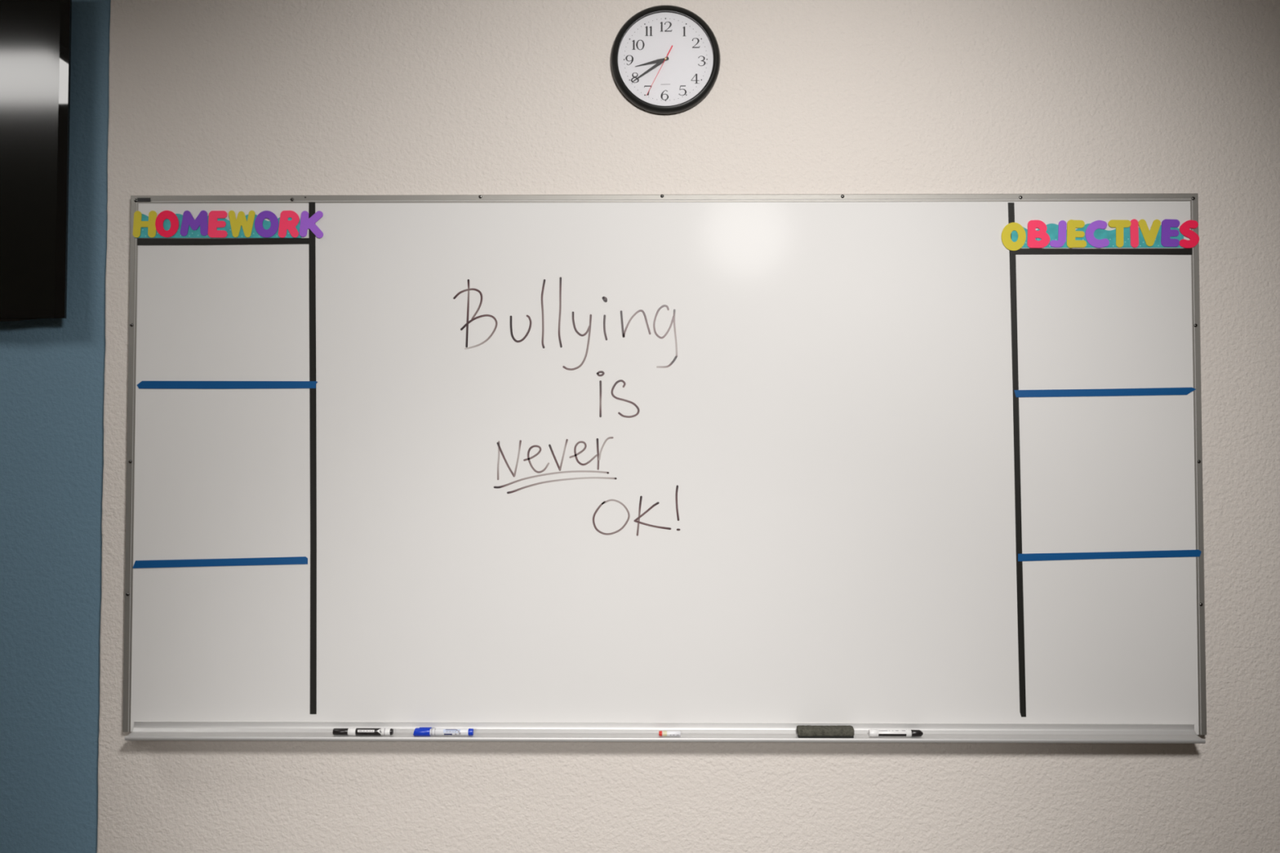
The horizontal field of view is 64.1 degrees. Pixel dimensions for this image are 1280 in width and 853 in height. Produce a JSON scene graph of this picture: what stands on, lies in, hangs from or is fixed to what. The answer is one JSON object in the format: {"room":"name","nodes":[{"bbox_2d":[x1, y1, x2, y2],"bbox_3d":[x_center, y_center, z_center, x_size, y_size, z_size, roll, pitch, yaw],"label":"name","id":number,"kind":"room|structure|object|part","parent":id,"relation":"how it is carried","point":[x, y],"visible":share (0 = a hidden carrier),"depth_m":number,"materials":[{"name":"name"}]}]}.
{"room":"school classroom","nodes":[
{"label":"school classroom","id":0,"kind":"room"},
{"bbox_2d":[0,0,1279,852],"bbox_3d":[0.051,0.242,2.386,8.400,2.750,0.110,0,-2,1],"label":"wall","id":1,"kind":"structure","parent":0,"point":[207,97],"depth_m":2.35,"materials":[{"name":"beige paint"}]},
{"bbox_2d":[0,0,71,321],"bbox_3d":[-1.970,-0.622,2.369,1.320,0.767,0.050,0,-2,1],"label":"television","id":2,"kind":"object","parent":1,"relation":"attached to","point":[35,35],"visible":1,"depth_m":2.34,"materials":[{"name":"black plastic"}]},
{"bbox_2d":[122,193,1206,743],"bbox_3d":[0.050,0.083,2.303,2.440,1.229,0.065,0,-2,1],"label":"whiteboard","id":3,"kind":"object","parent":1,"relation":"attached to","point":[590,468],"depth_m":2.32,"materials":[{"name":"plastic"}]},
{"bbox_3d":[-1.161,0.081,2.337,0.018,1.222,0.020,0,-2,1],"label":"frame rail","id":4,"kind":"part","parent":3,"relation":"part of","materials":[{"name":"silver metal"}]},
{"bbox_3d":[-1.139,-0.520,2.344,0.030,0.009,0.002,0,-2,1],"label":"name plate","id":5,"kind":"part","parent":3,"relation":"part of","materials":[{"name":"black plastic"}]},
{"bbox_2d":[133,210,156,237],"bbox_3d":[-1.135,-0.464,2.341,0.054,0.062,0.002,0,-2,1],"label":"paper letter","id":6,"kind":"object","parent":3,"relation":"attached to","point":[138,224],"visible":1,"depth_m":2.34,"materials":[{"name":"yellow paper"}]},
{"bbox_2d":[155,210,178,237],"bbox_3d":[-1.084,-0.464,2.341,0.054,0.062,0.002,0,-2,1],"label":"paper letter","id":7,"kind":"object","parent":3,"relation":"attached to","point":[171,216],"visible":1,"depth_m":2.34,"materials":[{"name":"red paper"}]},
{"bbox_2d":[180,210,208,235],"bbox_3d":[-1.021,-0.466,2.340,0.064,0.059,0.002,0,-2,1],"label":"paper letter","id":8,"kind":"object","parent":3,"relation":"attached to","point":[202,220],"visible":1,"depth_m":2.34,"materials":[{"name":"purple paper"}]},
{"bbox_2d":[208,210,227,237],"bbox_3d":[-0.967,-0.464,2.340,0.044,0.062,0.002,0,-2,1],"label":"paper letter","id":9,"kind":"object","parent":3,"relation":"attached to","point":[213,224],"visible":1,"depth_m":2.34,"materials":[{"name":"red paper"}]},
{"bbox_3d":[-0.967,-0.460,2.341,0.384,0.057,0.002,0,-2,1],"label":"border strip","id":10,"kind":"part","parent":3,"relation":"part of","materials":[{"name":"multicoloured paper"}]},
{"bbox_3d":[-0.953,0.309,2.318,0.398,0.027,0.001,0,-2,1],"label":"tape strip","id":11,"kind":"part","parent":3,"relation":"part of","materials":[{"name":"blue plastic"}]},
{"bbox_3d":[-0.956,-0.424,2.340,0.395,0.016,0.001,0,-2,1],"label":"tape strip","id":12,"kind":"part","parent":3,"relation":"part of","materials":[{"name":"black plastic"}]},
{"bbox_3d":[-0.942,-0.095,2.330,0.415,0.018,0.001,0,-2,1],"label":"tape strip","id":13,"kind":"part","parent":3,"relation":"part of","materials":[{"name":"blue plastic"}]},
{"bbox_2d":[228,210,255,237],"bbox_3d":[-0.912,-0.464,2.339,0.061,0.062,0.002,0,-2,1],"label":"paper letter","id":14,"kind":"object","parent":3,"relation":"attached to","point":[241,220],"visible":1,"depth_m":2.34,"materials":[{"name":"yellow paper"}]},
{"bbox_2d":[254,210,278,237],"bbox_3d":[-0.855,-0.463,2.339,0.055,0.062,0.002,0,-2,1],"label":"paper letter","id":15,"kind":"object","parent":3,"relation":"attached to","point":[259,220],"visible":1,"depth_m":2.34,"materials":[{"name":"purple paper"}]},
{"bbox_2d":[278,210,299,237],"bbox_3d":[-0.804,-0.463,2.338,0.048,0.063,0.002,0,-2,1],"label":"paper letter","id":16,"kind":"object","parent":3,"relation":"attached to","point":[285,224],"visible":1,"depth_m":2.34,"materials":[{"name":"red paper"}]},
{"bbox_2d":[299,210,323,238],"bbox_3d":[-0.752,-0.462,2.338,0.055,0.063,0.002,0,-2,1],"label":"paper letter","id":17,"kind":"object","parent":3,"relation":"attached to","point":[306,223],"visible":1,"depth_m":2.34,"materials":[{"name":"purple paper"}]},
{"bbox_3d":[-0.745,0.068,2.324,0.028,1.164,0.001,0,-2,1],"label":"tape strip","id":18,"kind":"part","parent":3,"relation":"part of","materials":[{"name":"black plastic"}]},
{"bbox_2d":[333,728,393,735],"bbox_3d":[-0.616,0.680,2.276,0.133,0.017,0.017,0,-2,1],"label":"marker","id":19,"kind":"object","parent":3,"relation":"on","point":[336,731],"visible":1,"depth_m":2.27,"materials":[{"name":"black plastic"}]},
{"bbox_2d":[413,727,474,736],"bbox_3d":[-0.438,0.679,2.274,0.134,0.019,0.017,0,-2,1],"label":"marker","id":20,"kind":"object","parent":3,"relation":"on","point":[421,731],"visible":1,"depth_m":2.27,"materials":[{"name":"blue"}]},
{"bbox_3d":[0.050,-0.521,2.344,2.440,0.018,0.020,0,-2,1],"label":"frame rail","id":21,"kind":"part","parent":3,"relation":"part of","materials":[{"name":"silver metal"}]},
{"bbox_2d":[124,721,1205,743],"bbox_3d":[0.049,0.682,2.276,2.384,0.031,0.046,0,-2,1],"label":"marker tray","id":22,"kind":"object","parent":3,"relation":"on","point":[1080,732],"depth_m":2.29,"materials":[{"name":"silver metal"}]},
{"bbox_2d":[658,730,680,736],"bbox_3d":[0.066,0.682,2.269,0.048,0.012,0.012,0,-2,1],"label":"marker","id":23,"kind":"object","parent":3,"relation":"on","point":[664,733],"visible":1,"depth_m":2.26,"materials":[{"name":"plastic"}]},
{"bbox_2d":[796,725,853,737],"bbox_3d":[0.411,0.678,2.268,0.124,0.022,0.028,0,-2,1],"label":"eraser","id":24,"kind":"object","parent":3,"relation":"on","point":[802,731],"visible":1,"depth_m":2.25,"materials":[{"name":"fabric"}]},
{"bbox_2d":[868,728,923,737],"bbox_3d":[0.567,0.680,2.265,0.119,0.016,0.016,0,-2,1],"label":"marker","id":25,"kind":"object","parent":3,"relation":"on","point":[873,732],"visible":1,"depth_m":2.26,"materials":[{"name":"white plastic"}]},
{"bbox_2d":[1001,222,1026,250],"bbox_3d":[0.850,-0.432,2.322,0.055,0.065,0.002,0,-2,1],"label":"paper letter","id":26,"kind":"object","parent":3,"relation":"attached to","point":[1008,228],"visible":1,"depth_m":2.32,"materials":[{"name":"yellow paper"}]},
{"bbox_3d":[0.852,0.071,2.309,0.028,1.162,0.001,0,-2,1],"label":"tape strip","id":27,"kind":"part","parent":3,"relation":"part of","materials":[{"name":"black plastic"}]},
{"bbox_2d":[1026,220,1049,248],"bbox_3d":[0.906,-0.437,2.322,0.052,0.064,0.002,0,-2,1],"label":"paper letter","id":28,"kind":"object","parent":3,"relation":"attached to","point":[1033,233],"visible":1,"depth_m":2.32,"materials":[{"name":"red paper"}]},
{"bbox_2d":[1049,220,1066,247],"bbox_3d":[0.950,-0.438,2.321,0.038,0.062,0.002,0,-2,1],"label":"paper letter","id":29,"kind":"object","parent":3,"relation":"attached to","point":[1062,224],"visible":1,"depth_m":2.32,"materials":[{"name":"purple paper"}]},
{"bbox_2d":[1066,219,1086,248],"bbox_3d":[0.992,-0.438,2.321,0.044,0.065,0.002,0,-2,1],"label":"paper letter","id":30,"kind":"object","parent":3,"relation":"attached to","point":[1072,224],"visible":1,"depth_m":2.32,"materials":[{"name":"yellow paper"}]},
{"bbox_2d":[1084,220,1109,248],"bbox_3d":[1.039,-0.437,2.321,0.054,0.063,0.002,0,-2,1],"label":"paper letter","id":31,"kind":"object","parent":3,"relation":"attached to","point":[1090,230],"visible":1,"depth_m":2.32,"materials":[{"name":"purple paper"}]},
{"bbox_3d":[1.040,-0.434,2.322,0.391,0.056,0.002,0,-2,1],"label":"border strip","id":32,"kind":"part","parent":3,"relation":"part of","materials":[{"name":"multicoloured paper"}]},
{"bbox_3d":[1.048,-0.398,2.321,0.411,0.015,0.001,0,-2,1],"label":"tape strip","id":33,"kind":"part","parent":3,"relation":"part of","materials":[{"name":"black plastic"}]},
{"bbox_3d":[1.052,-0.077,2.312,0.410,0.022,0.001,0,-2,1],"label":"tape strip","id":34,"kind":"part","parent":3,"relation":"part of","materials":[{"name":"blue plastic"}]},
{"bbox_3d":[1.058,0.291,2.300,0.412,0.027,0.001,0,-2,1],"label":"tape strip","id":35,"kind":"part","parent":3,"relation":"part of","materials":[{"name":"blue plastic"}]},
{"bbox_2d":[1108,219,1130,247],"bbox_3d":[1.090,-0.438,2.320,0.051,0.063,0.002,0,-2,1],"label":"paper letter","id":36,"kind":"object","parent":3,"relation":"attached to","point":[1119,224],"visible":1,"depth_m":2.32,"materials":[{"name":"yellow paper"}]},
{"bbox_2d":[1129,218,1138,247],"bbox_3d":[1.123,-0.439,2.320,0.019,0.065,0.002,0,-2,1],"label":"paper letter","id":37,"kind":"object","parent":3,"relation":"attached to","point":[1134,228],"visible":1,"depth_m":2.32,"materials":[{"name":"red paper"}]},
{"bbox_2d":[1137,219,1160,246],"bbox_3d":[1.157,-0.440,2.320,0.050,0.062,0.002,0,-2,1],"label":"paper letter","id":38,"kind":"object","parent":3,"relation":"attached to","point":[1149,236],"visible":1,"depth_m":2.32,"materials":[{"name":"yellow paper"}]},
{"bbox_2d":[1160,218,1179,246],"bbox_3d":[1.204,-0.440,2.319,0.043,0.063,0.002,0,-2,1],"label":"paper letter","id":39,"kind":"object","parent":3,"relation":"attached to","point":[1166,233],"visible":1,"depth_m":2.32,"materials":[{"name":"purple paper"}]},
{"bbox_2d":[1179,220,1199,248],"bbox_3d":[1.247,-0.437,2.319,0.045,0.064,0.002,0,-2,1],"label":"paper letter","id":40,"kind":"object","parent":3,"relation":"attached to","point":[1184,230],"visible":1,"depth_m":2.32,"materials":[{"name":"red paper"}]},
{"bbox_3d":[1.261,0.080,2.315,0.018,1.222,0.020,0,-2,1],"label":"frame rail","id":41,"kind":"part","parent":3,"relation":"part of","materials":[{"name":"silver metal"}]},
{"bbox_2d":[610,4,719,114],"bbox_3d":[0.059,-0.846,2.352,0.253,0.253,0.022,0,-2,1],"label":"wall clock","id":42,"kind":"object","parent":1,"relation":"attached to","point":[665,59],"visible":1,"depth_m":2.35,"materials":[{"name":"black plastic"}]}
]}

